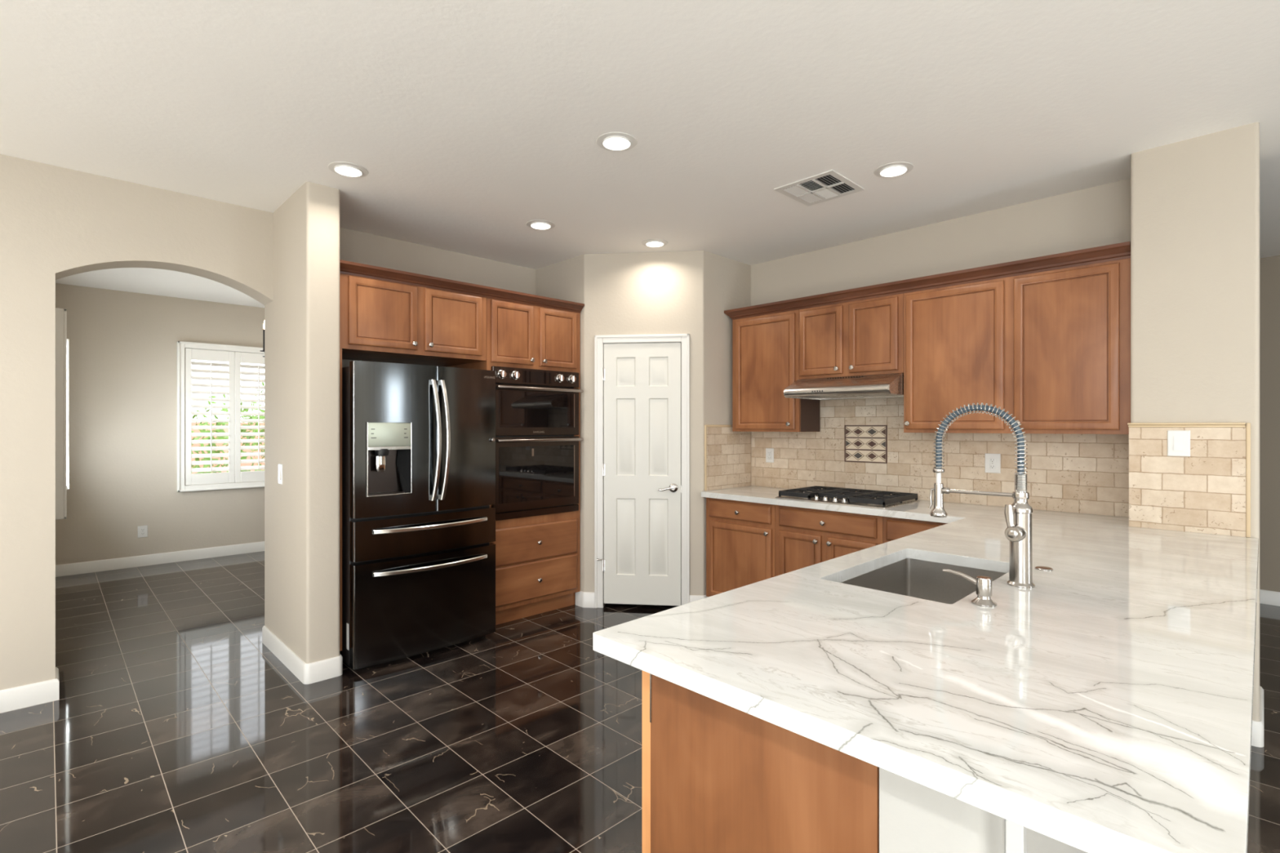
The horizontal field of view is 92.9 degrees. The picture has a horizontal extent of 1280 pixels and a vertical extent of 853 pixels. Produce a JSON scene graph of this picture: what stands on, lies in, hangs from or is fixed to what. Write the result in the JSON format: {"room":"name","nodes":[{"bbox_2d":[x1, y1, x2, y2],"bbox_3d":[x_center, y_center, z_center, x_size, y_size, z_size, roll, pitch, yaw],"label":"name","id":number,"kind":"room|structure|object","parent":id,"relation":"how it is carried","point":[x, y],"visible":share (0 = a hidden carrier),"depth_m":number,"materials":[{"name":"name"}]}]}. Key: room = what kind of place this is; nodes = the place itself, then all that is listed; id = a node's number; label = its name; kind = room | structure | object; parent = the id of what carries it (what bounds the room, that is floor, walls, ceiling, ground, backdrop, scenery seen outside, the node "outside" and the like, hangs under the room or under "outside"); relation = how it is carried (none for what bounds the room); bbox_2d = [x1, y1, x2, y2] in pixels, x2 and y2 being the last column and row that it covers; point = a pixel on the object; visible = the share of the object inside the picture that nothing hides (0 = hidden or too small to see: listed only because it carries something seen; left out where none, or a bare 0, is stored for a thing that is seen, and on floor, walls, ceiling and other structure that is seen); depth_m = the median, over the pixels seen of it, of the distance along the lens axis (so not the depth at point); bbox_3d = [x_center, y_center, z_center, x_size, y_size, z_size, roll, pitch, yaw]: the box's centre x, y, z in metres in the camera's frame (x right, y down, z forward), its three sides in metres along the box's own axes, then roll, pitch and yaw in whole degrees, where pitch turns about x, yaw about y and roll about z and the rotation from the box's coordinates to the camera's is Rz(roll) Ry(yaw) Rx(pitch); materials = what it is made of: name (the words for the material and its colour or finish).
{"room":"kitchen","nodes":[
{"label":"kitchen","id":0,"kind":"room"},
{"bbox_2d":[55,283,264,564],"bbox_3d":[-4.145,0.033,7.049,4.090,2.745,0.120,0,0,-44],"label":"wall","id":1,"kind":"structure","parent":0,"point":[123,344],"depth_m":6.09,"materials":[{"name":"beige paint"}]},
{"bbox_2d":[137,525,147,537],"bbox_3d":[-5.005,1.058,6.119,0.078,0.118,0.009,0,0,-44],"label":"power outlet","id":2,"kind":"object","parent":1,"relation":"attached to","point":[142,530],"visible":1,"depth_m":6.12,"materials":[{"name":"white plastic"}]},
{"bbox_2d":[55,541,264,577],"bbox_3d":[-4.198,1.351,6.903,3.570,0.108,0.014,0,0,-44],"label":"baseboard","id":3,"kind":"structure","parent":1,"relation":"attached to","point":[64,570],"depth_m":6.18,"materials":[{"name":"white paint"}]},
{"bbox_2d":[177,341,264,492],"bbox_3d":[-4.464,-0.102,6.682,1.008,1.561,0.180,0,0,-44],"label":"window shutters","id":4,"kind":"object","parent":1,"relation":"in","point":[194,351],"depth_m":6.54,"materials":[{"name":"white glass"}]},
{"bbox_2d":[0,154,536,690],"bbox_3d":[-3.550,0.033,2.737,9.940,2.745,0.205,0,0,-44],"label":"wall","id":5,"kind":"structure","parent":0,"point":[56,222],"depth_m":3.12,"materials":[{"name":"beige paint"}]},
{"bbox_2d":[0,666,59,713],"bbox_3d":[-5.082,1.351,1.232,5.645,0.108,0.219,0,0,-44],"label":"baseboard","id":6,"kind":"structure","parent":5,"relation":"attached to","point":[46,691],"depth_m":3.05,"materials":[{"name":"white paint"}]},
{"bbox_2d":[339,273,486,366],"bbox_3d":[-1.595,-0.674,4.038,0.971,0.442,0.650,0,0,-44],"label":"upper cabinet","id":7,"kind":"object","parent":5,"relation":"attached to","point":[381,321],"visible":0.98,"depth_m":3.81,"materials":[{"name":"brown wood"}]},
{"bbox_2d":[339,259,584,312],"bbox_3d":[-1.196,-0.919,4.218,1.794,0.065,0.352,0,0,-44],"label":"crown molding","id":8,"kind":"structure","parent":7,"relation":"attached to","point":[349,268],"depth_m":3.97,"materials":[{"name":"brown wood"}]},
{"bbox_2d":[273,181,339,663],"bbox_3d":[-1.997,0.033,3.626,0.175,2.745,0.690,0,0,-44],"label":"wall column","id":9,"kind":"structure","parent":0,"point":[306,226],"depth_m":3.41,"materials":[{"name":"beige paint"}]},
{"bbox_2d":[278,463,282,484],"bbox_3d":[-2.179,0.288,3.679,0.012,0.122,0.080,0,0,-44],"label":"light switch","id":10,"kind":"object","parent":9,"relation":"attached to","point":[280,465],"visible":1,"depth_m":3.67,"materials":[{"name":"white plastic"}]},
{"bbox_2d":[262,626,342,684],"bbox_3d":[-2.063,1.351,3.695,0.203,0.108,0.909,0,0,-44],"label":"baseboard","id":11,"kind":"structure","parent":9,"relation":"attached to","point":[322,670],"depth_m":3.41,"materials":[{"name":"white paint"}]},
{"bbox_2d":[0,0,1279,307],"bbox_3d":[-0.886,-1.390,1.846,12.710,0.100,12.080,0,0,-44],"label":"ceiling","id":12,"kind":"structure","parent":0,"point":[470,122],"depth_m":2.56,"materials":[{"name":"paint"}]},
{"bbox_2d":[259,320,264,356],"bbox_3d":[-2.763,-0.949,5.547,1.177,0.781,1.177,0,0,-30],"label":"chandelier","id":13,"kind":"object","parent":12,"relation":"hanging from","point":[263,350],"visible":0.06,"depth_m":5.07,"materials":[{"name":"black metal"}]},
{"bbox_2d":[327,161,368,177],"bbox_3d":[-1.520,-1.334,3.169,0.192,0.012,0.192,0,0,-44],"label":"recessed light","id":14,"kind":"object","parent":12,"relation":"in","point":[343,168],"visible":1,"depth_m":3.15,"materials":[{"name":"white paint"}]},
{"bbox_2d":[525,219,555,229],"bbox_3d":[-0.658,-1.334,4.033,0.192,0.012,0.192,0,0,-44],"label":"recessed light","id":15,"kind":"object","parent":12,"relation":"in","point":[535,224],"visible":1,"depth_m":4.01,"materials":[{"name":"white paint"}]},
{"bbox_2d":[596,131,637,151],"bbox_3d":[-0.109,-1.334,2.859,0.192,0.012,0.192,0,0,-44],"label":"recessed light","id":16,"kind":"object","parent":12,"relation":"in","point":[615,140],"visible":1,"depth_m":2.84,"materials":[{"name":"white paint"}]},
{"bbox_2d":[641,239,667,247],"bbox_3d":[0.108,-1.334,4.435,0.192,0.012,0.192,0,0,-44],"label":"recessed light","id":17,"kind":"object","parent":12,"relation":"in","point":[649,242],"visible":1,"depth_m":4.41,"materials":[{"name":"white paint"}]},
{"bbox_2d":[773,169,864,206],"bbox_3d":[1.010,-1.335,3.425,0.370,0.010,0.357,0,0,-44],"label":"ceiling vent","id":18,"kind":"object","parent":12,"relation":"in","point":[830,184],"visible":1,"depth_m":3.41,"materials":[{"name":"white metal"}]},
{"bbox_2d":[873,161,913,177],"bbox_3d":[1.322,-1.334,3.171,0.192,0.012,0.192,0,0,-44],"label":"recessed light","id":19,"kind":"object","parent":12,"relation":"in","point":[897,168],"visible":1,"depth_m":3.15,"materials":[{"name":"white paint"}]},
{"bbox_2d":[0,551,1279,852],"bbox_3d":[-0.886,1.455,1.846,12.710,0.100,12.080,0,0,-44],"label":"floor","id":20,"kind":"structure","parent":0,"point":[172,727],"depth_m":2.72,"materials":[{"name":"tile"}]},
{"bbox_2d":[339,348,342,651],"bbox_3d":[-1.949,0.476,3.730,0.034,1.857,0.598,0,0,-44],"label":"end panel","id":21,"kind":"object","parent":20,"relation":"on","point":[340,349],"visible":0.07,"depth_m":3.52,"materials":[{"name":"brown wood"}]},
{"bbox_2d":[339,360,495,670],"bbox_3d":[-1.504,0.517,3.963,0.911,1.776,0.826,0,0,-44],"label":"refrigerator","id":22,"kind":"object","parent":20,"relation":"on","point":[419,441],"visible":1,"depth_m":3.65,"materials":[{"name":"black metal"}]},
{"bbox_2d":[448,297,580,625],"bbox_3d":[-0.953,0.255,4.665,0.818,2.300,0.650,0,0,-44],"label":"tall cabinet","id":23,"kind":"object","parent":20,"relation":"on","point":[538,557],"visible":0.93,"depth_m":4.45,"materials":[{"name":"brown wood"}]},
{"bbox_2d":[491,365,583,520],"bbox_3d":[-0.909,0.118,4.620,0.754,1.070,0.617,0,0,-44],"label":"wall oven","id":24,"kind":"object","parent":23,"relation":"in","point":[537,411],"visible":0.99,"depth_m":4.43,"materials":[{"name":"black glass"}]},
{"bbox_2d":[706,497,774,596],"bbox_3d":[0.901,0.969,4.582,0.620,0.872,0.608,0,0,-44],"label":"base cabinet","id":25,"kind":"object","parent":20,"relation":"on","point":[740,535],"visible":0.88,"depth_m":4.39,"materials":[{"name":"brown wood"}]},
{"bbox_2d":[641,670,879,852],"bbox_3d":[1.069,0.969,2.168,2.442,0.872,0.650,0,0,-44],"label":"base cabinet","id":26,"kind":"object","parent":20,"relation":"on","point":[717,777],"visible":0.21,"depth_m":1.30,"materials":[{"name":"brown wood"}]},
{"bbox_2d":[592,485,1258,852],"bbox_3d":[0.788,0.508,2.848,3.251,0.046,2.948,0,0,-44],"label":"countertop","id":27,"kind":"structure","parent":26,"relation":"on","point":[1104,704],"depth_m":1.25,"materials":[{"name":"white stone"}]},
{"bbox_2d":[775,485,919,508],"bbox_3d":[1.387,0.467,4.091,0.538,0.048,0.764,0,0,-44],"label":"gas cooktop","id":28,"kind":"object","parent":27,"relation":"in","point":[847,496],"visible":1,"depth_m":3.99,"materials":[{"name":"metal"}]},
{"bbox_2d":[841,558,1006,604],"bbox_3d":[0.971,0.646,2.063,0.760,0.230,0.458,0,0,-44],"label":"sink","id":29,"kind":"object","parent":27,"relation":"in","point":[914,578],"visible":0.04,"depth_m":2.36,"materials":[{"name":"metal"}]},
{"bbox_2d":[942,568,996,607],"bbox_3d":[0.926,0.450,1.710,0.062,0.080,0.138,0,0,-44],"label":"soap dispenser","id":30,"kind":"object","parent":27,"relation":"on","point":[984,584],"visible":1,"depth_m":1.67,"materials":[{"name":"silver metal"}]},
{"bbox_2d":[928,402,1035,588],"bbox_3d":[1.085,0.206,1.957,0.102,0.569,0.312,0,0,-44],"label":"kitchen faucet","id":31,"kind":"object","parent":27,"relation":"on","point":[1018,515],"visible":1,"depth_m":1.87,"materials":[{"name":"silver metal"}]},
{"bbox_2d":[941,487,950,493],"bbox_3d":[1.026,0.215,2.038,0.021,0.021,0.023,0,0,-44],"label":"connector","id":32,"kind":"object","parent":31,"relation":"attached to","point":[944,490],"depth_m":2.03,"materials":[{"name":"silver metal"}]},
{"bbox_2d":[774,504,883,576],"bbox_3d":[1.378,0.969,4.094,0.620,0.872,0.753,0,0,-44],"label":"base cabinet","id":33,"kind":"object","parent":20,"relation":"on","point":[804,537],"visible":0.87,"depth_m":3.93,"materials":[{"name":"brown wood"}]},
{"bbox_2d":[883,516,947,542],"bbox_3d":[1.867,0.969,3.613,0.590,0.872,0.615,0,0,-44],"label":"base cabinet","id":34,"kind":"object","parent":20,"relation":"on","point":[894,528],"visible":0.1,"depth_m":3.54,"materials":[{"name":"brown wood"}]},
{"bbox_2d":[536,250,751,604],"bbox_3d":[0.007,0.033,4.931,1.820,2.745,0.533,0,0,4],"label":"wall","id":35,"kind":"structure","parent":0,"point":[690,292],"depth_m":4.70,"materials":[{"name":"beige paint"}]},
{"bbox_2d":[575,591,594,608],"bbox_3d":[-0.433,1.346,4.737,0.178,0.118,0.043,0,0,26],"label":"baseboard","id":36,"kind":"structure","parent":35,"relation":"attached to","point":[583,599],"depth_m":4.71,"materials":[{"name":"white paint"}]},
{"bbox_2d":[594,333,689,608],"bbox_3d":[0.016,0.349,4.710,0.733,2.111,0.179,0,0,4],"label":"door","id":37,"kind":"structure","parent":35,"relation":"in","point":[638,489],"depth_m":4.68,"materials":[{"name":"white paint"}]},
{"bbox_2d":[689,595,708,602],"bbox_3d":[0.450,1.346,4.630,0.150,0.118,0.038,0,0,-8],"label":"baseboard","id":38,"kind":"structure","parent":35,"relation":"attached to","point":[692,597],"depth_m":4.62,"materials":[{"name":"white paint"}]},
{"bbox_2d":[704,424,751,490],"bbox_3d":[0.707,0.239,4.834,0.591,0.503,0.015,0,0,-44],"label":"tile backsplash","id":39,"kind":"structure","parent":35,"relation":"attached to","point":[727,453],"depth_m":4.80,"materials":[{"name":"tile"}]},
{"bbox_2d":[680,178,1130,578],"bbox_3d":[1.400,0.033,4.673,0.150,2.745,3.935,0,0,-44],"label":"wall","id":40,"kind":"structure","parent":0,"point":[1100,215],"depth_m":3.92,"materials":[{"name":"beige paint"}]},
{"bbox_2d":[732,309,819,431],"bbox_3d":[1.026,-0.406,4.678,0.342,0.890,0.596,0,0,-44],"label":"upper cabinet","id":41,"kind":"object","parent":40,"relation":"attached to","point":[766,348],"visible":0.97,"depth_m":4.56,"materials":[{"name":"brown wood"}]},
{"bbox_2d":[799,293,903,379],"bbox_3d":[1.494,-0.596,4.198,0.342,0.511,0.744,0,0,-44],"label":"upper cabinet","id":42,"kind":"object","parent":40,"relation":"attached to","point":[862,337],"visible":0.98,"depth_m":4.07,"materials":[{"name":"brown wood"}]},
{"bbox_2d":[783,373,903,399],"bbox_3d":[1.439,-0.269,4.146,0.502,0.136,0.743,0,0,-44],"label":"range hood","id":43,"kind":"object","parent":42,"relation":"attached to","point":[886,385],"visible":0.99,"depth_m":4.00,"materials":[{"name":"metal"}]},
{"bbox_2d":[751,397,1128,517],"bbox_3d":[1.800,0.146,4.147,0.010,0.690,2.500,0,0,-44],"label":"tile backsplash","id":44,"kind":"structure","parent":40,"relation":"attached to","point":[1078,473],"depth_m":3.93,"materials":[{"name":"tile"}]},
{"bbox_2d":[765,448,773,462],"bbox_3d":[1.046,0.233,4.906,0.009,0.115,0.074,0,0,-44],"label":"power outlet","id":45,"kind":"object","parent":44,"relation":"attached to","point":[769,451],"visible":1,"depth_m":4.90,"materials":[{"name":"white plastic"}]},
{"bbox_2d":[844,425,887,463],"bbox_3d":[1.607,0.123,4.333,0.006,0.267,0.316,0,0,-44],"label":"mosaic tile panel","id":46,"kind":"object","parent":44,"relation":"attached to","point":[862,443],"visible":1,"depth_m":4.33,"materials":[{"name":"beige tile"}]},
{"bbox_2d":[985,453,1000,473],"bbox_3d":[2.174,0.227,3.749,0.009,0.120,0.086,0,0,-44],"label":"power outlet","id":47,"kind":"object","parent":44,"relation":"attached to","point":[993,461],"visible":1,"depth_m":3.75,"materials":[{"name":"white plastic"}]},
{"bbox_2d":[989,457,995,462],"bbox_3d":[2.173,0.207,3.748,0.004,0.029,0.033,0,0,-44],"label":"socket","id":48,"kind":"object","parent":47,"relation":"attached to","point":[991,460],"depth_m":3.75,"materials":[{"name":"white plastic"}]},
{"bbox_2d":[989,464,995,469],"bbox_3d":[2.173,0.246,3.748,0.004,0.029,0.033,0,0,-44],"label":"socket","id":49,"kind":"object","parent":47,"relation":"attached to","point":[991,466],"depth_m":3.75,"materials":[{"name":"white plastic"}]},
{"bbox_2d":[903,257,1130,434],"bbox_3d":[2.149,-0.406,3.526,0.342,0.890,1.128,0,0,-44],"label":"upper cabinet","id":50,"kind":"object","parent":40,"relation":"attached to","point":[1051,348],"visible":0.8,"depth_m":3.36,"materials":[{"name":"brown wood"}]},
{"bbox_2d":[724,241,1130,319],"bbox_3d":[1.665,-0.879,4.028,0.352,0.072,2.522,0,0,-44],"label":"crown molding","id":51,"kind":"structure","parent":50,"relation":"attached to","point":[1121,251],"depth_m":3.62,"materials":[{"name":"brown wood"}]},
{"bbox_2d":[879,767,1086,852],"bbox_3d":[1.469,0.969,1.983,2.748,0.872,0.169,0,0,-44],"label":"wall","id":52,"kind":"structure","parent":0,"point":[914,817],"depth_m":1.03,"materials":[{"name":"white paint"}]},
{"bbox_2d":[1004,819,1026,852],"bbox_3d":[0.641,0.909,1.037,0.022,0.752,0.028,0,0,-44],"label":"countertop support post","id":53,"kind":"object","parent":52,"relation":"attached to","point":[1015,835],"visible":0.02,"depth_m":1.03,"materials":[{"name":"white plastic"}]},
{"bbox_2d":[1130,121,1259,721],"bbox_3d":[2.753,0.033,3.013,0.530,2.745,0.445,0,0,-44],"label":"wall pillar","id":54,"kind":"structure","parent":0,"point":[1195,202],"depth_m":2.81,"materials":[{"name":"beige paint"}]},
{"bbox_2d":[1127,422,1250,537],"bbox_3d":[2.545,0.236,2.835,0.016,0.508,0.427,0,0,-44],"label":"tile backsplash","id":55,"kind":"structure","parent":54,"relation":"attached to","point":[1207,491],"depth_m":2.81,"materials":[{"name":"tile"}]},
{"bbox_2d":[1167,430,1190,456],"bbox_3d":[2.522,0.079,2.846,0.012,0.122,0.080,0,0,-44],"label":"light switch","id":56,"kind":"object","parent":55,"relation":"attached to","point":[1178,441],"visible":1,"depth_m":2.84,"materials":[{"name":"white plastic"}]},
{"bbox_2d":[1251,685,1263,747],"bbox_3d":[2.778,1.351,2.988,0.558,0.108,0.402,0,0,-44],"label":"baseboard","id":57,"kind":"structure","parent":54,"relation":"attached to","point":[1257,732],"depth_m":2.67,"materials":[{"name":"white paint"}]},
{"bbox_2d":[1259,255,1279,591],"bbox_3d":[5.262,0.033,4.574,0.100,2.745,7.200,0,0,-44],"label":"wall","id":58,"kind":"structure","parent":0,"point":[1269,267],"depth_m":4.80,"materials":[{"name":"beige paint"}]},
{"bbox_2d":[1259,589,1279,606],"bbox_3d":[5.745,1.351,3.997,0.014,0.108,5.700,0,0,-44],"label":"baseboard","id":59,"kind":"structure","parent":58,"relation":"attached to","point":[1268,597],"depth_m":4.79,"materials":[{"name":"white paint"}]},
{"bbox_3d":[-4.398,0.032,4.466,0.120,2.745,3.465,0,0,-44],"label":"wall","id":60,"kind":"structure","parent":0,"visible":0},
{"bbox_2d":[55,307,69,519],"bbox_3d":[-4.697,-0.095,4.848,0.204,1.580,0.940,0,0,-44],"label":"window","id":61,"kind":"structure","parent":60,"relation":"in","point":[62,343],"depth_m":4.55,"materials":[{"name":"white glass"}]},
{"label":"outside","id":62,"kind":"structure","parent":0,"visible":0},
{"bbox_3d":[-10.098,1.605,12.501,21.000,0.200,16.000,0,0,-44],"label":"ground","id":63,"kind":"structure","parent":62,"visible":0},
{"bbox_2d":[191,422,264,473],"bbox_3d":[-9.793,0.705,14.336,18.000,1.600,0.200,0,0,-44],"label":"wall","id":64,"kind":"structure","parent":63,"relation":"on","point":[194,445],"depth_m":14.24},
{"bbox_2d":[191,394,264,473],"bbox_3d":[-6.415,0.472,9.675,1.608,2.075,1.632,0,0,-44],"label":"bush","id":65,"kind":"object","parent":63,"relation":"on","point":[226,410],"visible":0.15,"depth_m":9.38,"materials":[{"name":"green plant"}]},
{"bbox_2d":[245,382,264,458],"bbox_3d":[-6.089,0.098,11.371,2.237,2.821,2.254,0,0,-44],"label":"bush","id":66,"kind":"object","parent":63,"relation":"on","point":[263,384],"visible":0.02,"depth_m":10.82,"materials":[{"name":"green plant"}]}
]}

